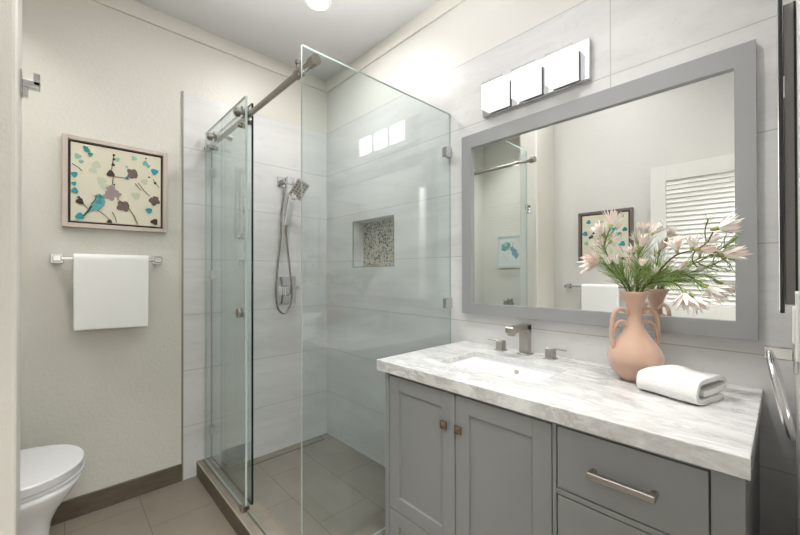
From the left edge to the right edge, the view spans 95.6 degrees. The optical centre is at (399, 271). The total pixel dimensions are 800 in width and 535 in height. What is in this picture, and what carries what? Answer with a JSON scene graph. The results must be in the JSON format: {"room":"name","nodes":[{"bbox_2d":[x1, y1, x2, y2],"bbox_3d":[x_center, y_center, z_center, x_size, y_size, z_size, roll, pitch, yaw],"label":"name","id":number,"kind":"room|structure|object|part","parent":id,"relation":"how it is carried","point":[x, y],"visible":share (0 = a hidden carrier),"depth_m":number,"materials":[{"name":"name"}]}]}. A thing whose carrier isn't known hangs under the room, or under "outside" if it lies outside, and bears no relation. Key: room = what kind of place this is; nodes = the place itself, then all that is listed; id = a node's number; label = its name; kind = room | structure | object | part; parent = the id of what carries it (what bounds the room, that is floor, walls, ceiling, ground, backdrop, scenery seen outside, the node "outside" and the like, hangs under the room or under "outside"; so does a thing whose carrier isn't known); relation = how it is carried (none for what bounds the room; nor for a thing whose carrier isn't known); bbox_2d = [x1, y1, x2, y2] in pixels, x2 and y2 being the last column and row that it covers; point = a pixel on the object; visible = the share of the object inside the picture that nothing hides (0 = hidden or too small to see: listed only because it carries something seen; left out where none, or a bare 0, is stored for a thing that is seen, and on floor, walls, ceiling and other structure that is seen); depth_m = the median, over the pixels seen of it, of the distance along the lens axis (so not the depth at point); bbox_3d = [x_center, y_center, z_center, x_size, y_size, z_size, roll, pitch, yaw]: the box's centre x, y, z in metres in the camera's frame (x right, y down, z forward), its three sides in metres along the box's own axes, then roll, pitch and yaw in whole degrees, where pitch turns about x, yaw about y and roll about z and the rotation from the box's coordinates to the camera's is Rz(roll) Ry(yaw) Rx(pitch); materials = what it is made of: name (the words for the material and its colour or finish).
{"room":"bathroom","nodes":[
{"label":"bathroom","id":0,"kind":"room"},
{"bbox_2d":[0,0,21,534],"bbox_3d":[-1.329,-0.093,0.864,0.586,2.700,0.160,0,0,-43],"label":"door frame","id":1,"kind":"structure","parent":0,"point":[10,10],"depth_m":1.00,"materials":[{"name":"white paint"}]},
{"bbox_2d":[20,68,39,98],"bbox_3d":[-1.099,-0.552,1.079,0.042,0.076,0.040,0,0,-43],"label":"robe hook","id":2,"kind":"object","parent":1,"relation":"attached to","point":[26,85],"visible":1,"depth_m":1.07,"materials":[{"name":"silver metal"}]},
{"bbox_3d":[-1.112,-0.551,1.067,0.005,0.074,0.040,0,0,-43],"label":"plate","id":3,"kind":"part","parent":2,"relation":"part of","materials":[{"name":"silver metal"}]},
{"bbox_2d":[20,0,326,500],"bbox_3d":[-1.361,-0.086,2.058,2.350,2.700,0.112,0,0,-43],"label":"wall","id":4,"kind":"structure","parent":0,"point":[107,74],"depth_m":1.86,"materials":[{"name":"white paint"}]},
{"bbox_2d":[50,254,161,263],"bbox_3d":[-1.460,-0.060,1.835,0.442,0.044,0.075,0,0,-43],"label":"towel bar","id":5,"kind":"object","parent":4,"relation":"attached to","point":[55,258],"visible":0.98,"depth_m":1.71,"materials":[{"name":"silver metal"}]},
{"bbox_2d":[73,254,148,330],"bbox_3d":[-1.440,0.103,1.818,0.296,0.372,0.054,0,0,-43],"label":"towel","id":6,"kind":"object","parent":5,"relation":"hanging from","point":[110,291],"visible":1,"depth_m":1.79,"materials":[{"name":"white fabric"}]},
{"bbox_2d":[62,133,167,232],"bbox_3d":[-1.452,-0.433,1.873,0.428,0.442,0.031,0,0,-43],"label":"framed picture","id":7,"kind":"object","parent":4,"relation":"attached to","point":[106,185],"visible":1,"depth_m":1.85,"materials":[{"name":"beige paper"}]},
{"bbox_2d":[50,464,181,526],"bbox_3d":[-1.671,1.147,1.672,1.166,0.096,0.014,0,0,-43],"label":"baseboard","id":8,"kind":"structure","parent":4,"relation":"attached to","point":[75,507],"depth_m":1.86,"materials":[{"name":"brown wood"}]},
{"bbox_2d":[181,91,183,480],"bbox_3d":[-1.247,0.081,2.082,0.008,2.231,0.011,0,0,-43],"label":"trim","id":9,"kind":"structure","parent":4,"relation":"attached to","point":[182,91],"depth_m":2.08,"materials":[{"name":"grey metal"}]},
{"bbox_2d":[91,0,326,92],"bbox_3d":[-1.324,-1.395,2.018,2.132,0.083,0.015,0,0,-43],"label":"trim","id":10,"kind":"structure","parent":4,"relation":"attached to","point":[135,9],"depth_m":2.16,"materials":[{"name":"white paint"}]},
{"bbox_2d":[183,92,326,479],"bbox_3d":[-0.900,0.092,2.411,0.951,2.247,0.009,0,0,-43],"label":"wall tile","id":11,"kind":"structure","parent":4,"relation":"attached to","point":[276,143],"depth_m":2.36,"materials":[{"name":"tile"}]},
{"bbox_2d":[205,95,248,510],"bbox_3d":[-0.921,0.146,1.898,0.064,1.907,0.625,0,0,-43],"label":"shower door","id":12,"kind":"structure","parent":11,"relation":"attached to","point":[240,312],"depth_m":1.72,"materials":[{"name":"clear glass"}]},
{"bbox_3d":[-0.759,0.198,1.724,0.028,0.046,0.046,0,0,-43],"label":"door knob","id":13,"kind":"part","parent":12,"relation":"part of","materials":[{"name":"silver metal"}]},
{"bbox_2d":[204,53,320,152],"bbox_3d":[-0.721,-0.747,1.718,0.042,0.068,1.250,0,0,-43],"label":"shower rail","id":14,"kind":"object","parent":11,"relation":"attached to","point":[314,60],"visible":0.81,"depth_m":1.46,"materials":[{"name":"grey metal"}]},
{"bbox_2d":[275,276,298,303],"bbox_3d":[-0.764,0.130,2.478,0.147,0.190,0.080,0,0,-43],"label":"shower valve","id":15,"kind":"object","parent":11,"relation":"attached to","point":[283,283],"visible":0.83,"depth_m":2.48,"materials":[{"name":"silver metal"}]},
{"bbox_3d":[-0.731,0.128,2.471,0.081,0.054,0.025,0,0,-43],"label":"lever","id":16,"kind":"part","parent":15,"relation":"part of","materials":[{"name":"silver metal"}]},
{"bbox_2d":[275,176,309,313],"bbox_3d":[-0.718,-0.179,2.448,0.232,0.932,0.132,0,0,0],"label":"shower","id":17,"kind":"object","parent":11,"relation":"attached to","point":[295,192],"visible":0.99,"depth_m":2.42,"materials":[{"name":"silver metal"}]},
{"bbox_3d":[-0.735,-0.414,2.427,0.080,0.222,0.042,0,0,-43],"label":"handle","id":18,"kind":"part","parent":17,"relation":"part of","materials":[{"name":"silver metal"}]},
{"bbox_2d":[50,433,384,534],"bbox_3d":[-0.060,1.245,0.677,2.350,0.118,3.680,0,0,-43],"label":"floor","id":19,"kind":"structure","parent":0,"point":[344,488],"depth_m":1.89,"materials":[{"name":"beige tile"}]},
{"bbox_2d":[20,445,84,534],"bbox_3d":[-1.569,0.805,1.266,0.709,0.774,0.412,0,0,-38],"label":"toilet","id":20,"kind":"object","parent":19,"relation":"on","point":[48,474],"visible":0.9,"depth_m":1.35,"materials":[{"name":"white ceramic"}]},
{"bbox_3d":[-1.555,0.997,1.276,0.662,0.390,0.388,0,0,-38],"label":"bowl","id":21,"kind":"part","parent":20,"relation":"part of","materials":[{"name":"white ceramic"}]},
{"bbox_3d":[-1.487,0.763,1.332,0.496,0.038,0.412,0,0,-38],"label":"lid","id":22,"kind":"part","parent":20,"relation":"part of","materials":[{"name":"white plastic"}]},
{"bbox_3d":[-1.480,0.792,1.337,0.483,0.017,0.396,0,0,-38],"label":"seat","id":23,"kind":"part","parent":20,"relation":"part of","materials":[{"name":"white plastic"}]},
{"bbox_2d":[229,436,323,471],"bbox_3d":[-0.810,1.214,2.424,0.660,0.002,0.072,0,0,-43],"label":"shower drain","id":24,"kind":"object","parent":19,"relation":"on","point":[260,459],"visible":0.76,"depth_m":2.42,"materials":[{"name":"grey metal"}]},
{"bbox_2d":[198,455,384,534],"bbox_3d":[-0.444,1.160,1.978,0.879,0.103,1.236,0,0,-43],"label":"shower curb","id":25,"kind":"object","parent":19,"relation":"on","point":[263,516],"visible":0.38,"depth_m":1.71,"materials":[{"name":"beige tile"}]},
{"bbox_2d":[209,103,253,504],"bbox_3d":[-0.915,0.155,1.957,0.040,1.908,0.627,0,0,-43],"label":"screen","id":26,"kind":"object","parent":25,"relation":"on","point":[212,171],"visible":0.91,"depth_m":1.74,"materials":[{"name":"clear glass"}]},
{"bbox_2d":[240,501,249,512],"bbox_3d":[-0.717,1.091,1.678,0.034,0.031,0.035,0,0,-43],"label":"guide","id":27,"kind":"object","parent":25,"relation":"on","point":[243,508],"visible":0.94,"depth_m":1.67,"materials":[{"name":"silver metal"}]},
{"bbox_2d":[247,510,269,534],"bbox_3d":[-0.542,1.100,1.502,0.010,0.012,0.450,0,0,-43],"label":"threshold strip","id":28,"kind":"object","parent":25,"relation":"on","point":[249,512],"visible":1,"depth_m":1.58,"materials":[{"name":"grey metal"}]},
{"bbox_2d":[301,44,451,534],"bbox_3d":[-0.046,0.146,1.587,0.841,1.917,0.030,0,0,-43],"label":"screen","id":29,"kind":"object","parent":25,"relation":"on","point":[446,150],"visible":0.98,"depth_m":1.53,"materials":[{"name":"clear glass"}]},
{"bbox_2d":[385,372,759,534],"bbox_3d":[0.476,0.785,1.215,0.574,0.806,1.018,0,0,-43],"label":"vanity cabinet","id":30,"kind":"object","parent":19,"relation":"on","point":[456,464],"visible":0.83,"depth_m":1.00,"materials":[{"name":"grey paint"}]},
{"bbox_3d":[0.075,1.002,1.285,0.020,0.195,0.313,0,0,-43],"label":"drawer","id":31,"kind":"part","parent":30,"relation":"part of","materials":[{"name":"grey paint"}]},
{"bbox_3d":[0.075,0.649,1.287,0.020,0.502,0.313,0,0,-43],"label":"door","id":32,"kind":"part","parent":30,"relation":"part of","materials":[{"name":"grey paint"}]},
{"bbox_3d":[0.142,0.502,1.188,0.023,0.025,0.022,0,0,11],"label":"door knob","id":33,"kind":"part","parent":30,"relation":"part of","materials":[{"name":"brown metal"}]},
{"bbox_3d":[0.184,0.501,1.144,0.022,0.025,0.023,0,0,-8],"label":"door knob","id":34,"kind":"part","parent":30,"relation":"part of","materials":[{"name":"brown metal"}]},
{"bbox_3d":[0.292,0.747,1.057,0.020,0.701,0.311,0,0,-43],"label":"door","id":35,"kind":"part","parent":30,"relation":"part of","materials":[{"name":"grey paint"}]},
{"bbox_2d":[377,341,762,480],"bbox_3d":[0.477,0.362,1.232,0.568,0.040,1.052,0,0,-43],"label":"countertop","id":36,"kind":"structure","parent":30,"relation":"on","point":[587,396],"depth_m":0.95,"materials":[{"name":"white stone"}]},
{"bbox_2d":[447,357,558,382],"bbox_3d":[0.366,0.408,1.329,0.277,0.090,0.424,0,0,-43],"label":"sink","id":37,"kind":"object","parent":36,"relation":"in","point":[514,371],"visible":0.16,"depth_m":1.45,"materials":[{"name":"white ceramic"}]},
{"bbox_2d":[488,323,566,359],"bbox_3d":[0.481,0.281,1.471,0.152,0.124,0.343,0,0,-43],"label":"faucet","id":38,"kind":"object","parent":36,"relation":"on","point":[524,330],"visible":1,"depth_m":1.48,"materials":[{"name":"silver metal"}]},
{"bbox_3d":[0.439,0.323,1.582,0.044,0.042,0.044,0,0,-43],"label":"handle","id":39,"kind":"part","parent":38,"relation":"part of","materials":[{"name":"silver metal"}]},
{"bbox_3d":[0.481,0.281,1.471,0.152,0.124,0.050,0,0,-43],"label":"spout","id":40,"kind":"part","parent":38,"relation":"part of","materials":[{"name":"silver metal"}]},
{"bbox_3d":[0.590,0.322,1.423,0.044,0.042,0.044,0,0,-43],"label":"handle","id":41,"kind":"part","parent":38,"relation":"part of","materials":[{"name":"silver metal"}]},
{"bbox_3d":[0.606,0.302,1.405,0.014,0.006,0.076,0,0,-43],"label":"lever","id":42,"kind":"part","parent":38,"relation":"part of","materials":[{"name":"silver metal"}]},
{"bbox_2d":[607,291,664,381],"bbox_3d":[0.740,0.202,1.145,0.154,0.276,0.154,0,0,-43],"label":"vase","id":43,"kind":"object","parent":36,"relation":"on","point":[633,350],"visible":0.98,"depth_m":1.12,"materials":[{"name":"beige ceramic"}]},
{"bbox_2d":[579,243,627,291],"bbox_3d":[0.645,0.025,1.135,0.166,0.234,0.100,0,0,23],"label":"stem","id":44,"kind":"object","parent":43,"relation":"in","point":[591,261],"visible":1,"depth_m":1.14,"materials":[{"name":"green"}]},
{"bbox_3d":[0.685,0.056,1.146,0.110,0.172,0.012,0,0,-1],"label":"stem","id":45,"kind":"part","parent":44,"relation":"part of","materials":[{"name":"green plant"}]},
{"bbox_2d":[588,208,629,291],"bbox_3d":[0.666,-0.030,1.158,0.150,0.343,0.085,0,0,2],"label":"stem","id":46,"kind":"object","parent":43,"relation":"in","point":[613,218],"visible":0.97,"depth_m":1.14,"materials":[{"name":"green"}]},
{"bbox_3d":[0.696,0.001,1.153,0.089,0.282,0.021,0,0,-2],"label":"stem","id":47,"kind":"part","parent":46,"relation":"part of","materials":[{"name":"green plant"}]},
{"bbox_3d":[0.693,0.178,1.145,0.063,0.129,0.012,0,0,0],"label":"handle","id":48,"kind":"part","parent":43,"relation":"part of","materials":[{"name":"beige ceramic"}]},
{"bbox_2d":[604,253,636,291],"bbox_3d":[0.695,0.038,1.148,0.107,0.207,0.096,0,0,-43],"label":"stem","id":49,"kind":"object","parent":43,"relation":"in","point":[617,259],"visible":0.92,"depth_m":1.14,"materials":[{"name":"green plant"}]},
{"bbox_2d":[625,257,653,291],"bbox_3d":[0.736,0.043,1.111,0.068,0.197,0.108,0,0,2],"label":"stem","id":50,"kind":"object","parent":43,"relation":"in","point":[642,262],"visible":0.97,"depth_m":1.11,"materials":[{"name":"green plant"}]},
{"bbox_2d":[623,221,668,291],"bbox_3d":[0.771,-0.013,1.141,0.130,0.308,0.066,0,0,23],"label":"stem","id":51,"kind":"object","parent":43,"relation":"in","point":[657,228],"visible":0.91,"depth_m":1.14,"materials":[{"name":"green"}]},
{"bbox_3d":[0.788,0.178,1.145,0.063,0.129,0.012,0,0,0],"label":"handle","id":52,"kind":"part","parent":43,"relation":"part of","materials":[{"name":"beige ceramic"}]},
{"bbox_2d":[634,257,679,291],"bbox_3d":[0.774,0.047,1.098,0.080,0.188,0.127,0,0,-13],"label":"stem","id":53,"kind":"object","parent":43,"relation":"in","point":[656,270],"visible":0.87,"depth_m":1.08,"materials":[{"name":"green plant"}]},
{"bbox_2d":[641,268,721,313],"bbox_3d":[0.783,0.066,1.025,0.111,0.150,0.231,0,0,6],"label":"stem","id":54,"kind":"object","parent":43,"relation":"in","point":[686,299],"visible":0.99,"depth_m":0.97,"materials":[{"name":"green"}]},
{"bbox_3d":[0.763,0.085,1.066,0.021,0.113,0.163,0,0,-10],"label":"stem","id":55,"kind":"part","parent":54,"relation":"part of","materials":[{"name":"green plant"}]},
{"bbox_2d":[640,209,743,290],"bbox_3d":[0.782,-0.009,1.016,0.098,0.298,0.285,0,0,-26],"label":"flower","id":56,"kind":"object","parent":43,"relation":"in","point":[726,225],"visible":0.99,"depth_m":0.96,"materials":[{"name":"pink"}]},
{"bbox_3d":[0.782,0.002,1.044,0.023,0.277,0.220,0,0,-17],"label":"stem","id":57,"kind":"part","parent":56,"relation":"part of","materials":[{"name":"brown"}]},
{"bbox_2d":[649,267,734,304],"bbox_3d":[0.799,0.064,1.036,0.064,0.154,0.244,0,0,-39],"label":"stem","id":58,"kind":"object","parent":43,"relation":"in","point":[713,289],"visible":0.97,"depth_m":0.98,"materials":[{"name":"green"}]},
{"bbox_3d":[0.787,0.075,1.071,0.015,0.133,0.175,0,0,-28],"label":"stem","id":59,"kind":"part","parent":58,"relation":"part of","materials":[{"name":"green plant"}]},
{"bbox_2d":[641,228,751,290],"bbox_3d":[0.816,0.012,1.029,0.072,0.256,0.275,0,0,-43],"label":"stem","id":60,"kind":"object","parent":43,"relation":"in","point":[734,253],"visible":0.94,"depth_m":0.96,"materials":[{"name":"green"}]},
{"bbox_3d":[0.806,0.030,1.048,0.017,0.221,0.238,0,0,-31],"label":"stem","id":61,"kind":"part","parent":60,"relation":"part of","materials":[{"name":"green plant"}]},
{"bbox_2d":[636,365,726,405],"bbox_3d":[0.771,0.304,1.002,0.155,0.070,0.150,0,0,-26],"label":"hand towel","id":62,"kind":"object","parent":36,"relation":"on","point":[677,382],"visible":1,"depth_m":0.95,"materials":[{"name":"white fabric"}]},
{"bbox_3d":[0.511,0.702,0.825,0.020,0.266,0.296,0,0,-43],"label":"drawer","id":63,"kind":"part","parent":30,"relation":"part of","materials":[{"name":"grey paint"}]},
{"bbox_3d":[0.492,0.475,0.808,0.035,0.015,0.133,0,0,-43],"label":"drawer pull","id":64,"kind":"part","parent":30,"relation":"part of","materials":[{"name":"silver metal"}]},
{"bbox_3d":[0.511,0.472,0.826,0.020,0.156,0.296,0,0,-43],"label":"drawer","id":65,"kind":"part","parent":30,"relation":"part of","materials":[{"name":"grey paint"}]},
{"bbox_2d":[196,461,252,534],"bbox_3d":[-0.764,1.153,1.675,0.004,0.080,1.236,0,0,-43],"label":"trim","id":66,"kind":"structure","parent":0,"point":[238,527],"depth_m":1.80,"materials":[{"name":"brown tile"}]},
{"bbox_2d":[134,0,438,80],"bbox_3d":[-0.089,-1.496,0.718,2.450,0.100,3.850,0,0,-43],"label":"ceiling","id":67,"kind":"structure","parent":0,"point":[275,29],"depth_m":2.10,"materials":[{"name":"white paint"}]},
{"bbox_2d":[305,0,330,11],"bbox_3d":[-0.437,-1.434,1.937,0.140,0.008,0.140,0,0,-43],"label":"recessed light","id":68,"kind":"object","parent":67,"relation":"in","point":[316,5],"visible":1,"depth_m":1.95,"materials":[{"name":"white plastic"}]},
{"bbox_2d":[353,215,393,266],"bbox_3d":[-0.144,-0.184,2.376,0.093,0.314,0.422,0,0,-43],"label":"wall niche","id":69,"kind":"object","parent":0,"point":[358,226],"visible":0.59,"depth_m":2.52,"materials":[{"name":"tile"}]},
{"bbox_2d":[353,214,393,266],"bbox_3d":[-0.179,-0.184,2.344,0.006,0.314,0.422,0,0,-43],"label":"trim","id":70,"kind":"structure","parent":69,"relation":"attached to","point":[393,214],"depth_m":2.37,"materials":[{"name":"grey tile"}]},
{"bbox_2d":[364,219,393,266],"bbox_3d":[-0.110,-0.184,2.409,0.010,0.306,0.414,0,0,-43],"label":"wall","id":71,"kind":"structure","parent":0,"point":[378,235],"depth_m":2.43,"materials":[{"name":"tile"}]},
{"bbox_2d":[327,0,583,133],"bbox_3d":[0.779,-0.093,1.481,0.192,2.700,3.680,0,0,-43],"label":"wall","id":72,"kind":"structure","parent":0,"point":[472,28],"depth_m":1.95,"materials":[{"name":"white paint"}]},
{"bbox_2d":[327,0,465,92],"bbox_3d":[0.268,-1.399,1.878,0.014,0.083,2.386,0,0,-43],"label":"trim","id":73,"kind":"structure","parent":72,"relation":"attached to","point":[440,8],"depth_m":2.17,"materials":[{"name":"white paint"}]},
{"bbox_2d":[327,0,795,534],"bbox_3d":[0.272,0.084,1.871,0.009,2.252,2.386,0,0,-43],"label":"wall tile","id":74,"kind":"structure","parent":72,"relation":"attached to","point":[387,160],"depth_m":1.80,"materials":[{"name":"tile"}]},
{"bbox_2d":[482,38,591,118],"bbox_3d":[0.535,-0.801,1.523,0.089,0.155,0.475,0,0,-43],"label":"vanity light","id":75,"kind":"object","parent":74,"relation":"attached to","point":[568,66],"visible":1,"depth_m":1.47,"materials":[{"name":"white glass"}]},
{"bbox_3d":[0.426,-0.788,1.616,0.058,0.120,0.106,0,0,-43],"label":"lamp shade","id":76,"kind":"part","parent":75,"relation":"part of","materials":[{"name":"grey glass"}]},
{"bbox_3d":[0.526,-0.789,1.511,0.058,0.120,0.106,0,0,-43],"label":"lamp shade","id":77,"kind":"part","parent":75,"relation":"part of","materials":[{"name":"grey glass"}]},
{"bbox_3d":[0.626,-0.789,1.405,0.058,0.120,0.106,0,0,-43],"label":"lamp shade","id":78,"kind":"part","parent":75,"relation":"part of","materials":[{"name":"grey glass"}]},
{"bbox_2d":[462,39,758,340],"bbox_3d":[0.671,-0.229,1.422,0.027,0.864,1.039,0,0,-43],"label":"wall mirror","id":79,"kind":"object","parent":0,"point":[676,146],"visible":1,"depth_m":1.29,"materials":[{"name":"grey paint"}]},
{"bbox_2d":[792,0,799,534],"bbox_3d":[0.454,-0.099,0.327,1.949,2.700,0.110,0,0,-43],"label":"wall","id":80,"kind":"structure","parent":0,"point":[797,377],"depth_m":0.72,"materials":[{"name":"white paint"}]},
{"bbox_2d":[764,344,798,440],"bbox_3d":[0.796,0.243,0.758,0.181,0.204,0.050,0,0,-43],"label":"towel ring","id":81,"kind":"object","parent":80,"relation":"attached to","point":[772,354],"visible":0.95,"depth_m":0.73,"materials":[{"name":"silver metal"}]},
{"bbox_3d":[0.794,0.172,0.761,0.020,0.026,0.044,0,0,-43],"label":"arm","id":82,"kind":"part","parent":81,"relation":"part of","materials":[{"name":"silver metal"}]},
{"bbox_3d":[0.810,0.174,0.744,0.048,0.067,0.008,0,0,-43],"label":"wall plate","id":83,"kind":"part","parent":81,"relation":"part of","materials":[{"name":"silver metal"}]},
{"bbox_2d":[777,0,797,312],"bbox_3d":[0.903,-0.237,0.847,0.355,0.644,0.026,0,0,-43],"label":"picture frame","id":84,"kind":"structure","parent":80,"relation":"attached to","point":[786,19],"depth_m":0.73,"materials":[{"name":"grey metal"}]},
{"bbox_2d":[777,0,779,309],"bbox_3d":[0.894,-0.237,0.856,0.343,0.632,0.001,0,0,-43],"label":"mirror","id":85,"kind":"object","parent":84,"relation":"attached to","point":[778,1],"depth_m":0.73,"materials":[{"name":"metal"}]},
{"bbox_3d":[0.897,-0.237,0.853,0.355,0.644,0.006,0,0,-43],"label":"door","id":86,"kind":"part","parent":84,"relation":"part of","materials":[{"name":"black metal"}]},
{"bbox_2d":[792,291,799,361],"bbox_3d":[0.715,0.097,0.655,0.080,0.120,0.010,0,0,-43],"label":"light switch","id":87,"kind":"object","parent":80,"relation":"attached to","point":[795,309],"visible":1,"depth_m":0.63,"materials":[{"name":"white plastic"}]},
{"bbox_3d":[0.716,0.097,0.654,0.080,0.120,0.005,0,0,-43],"label":"plate","id":88,"kind":"part","parent":87,"relation":"part of","materials":[{"name":"white plastic"}]}
]}

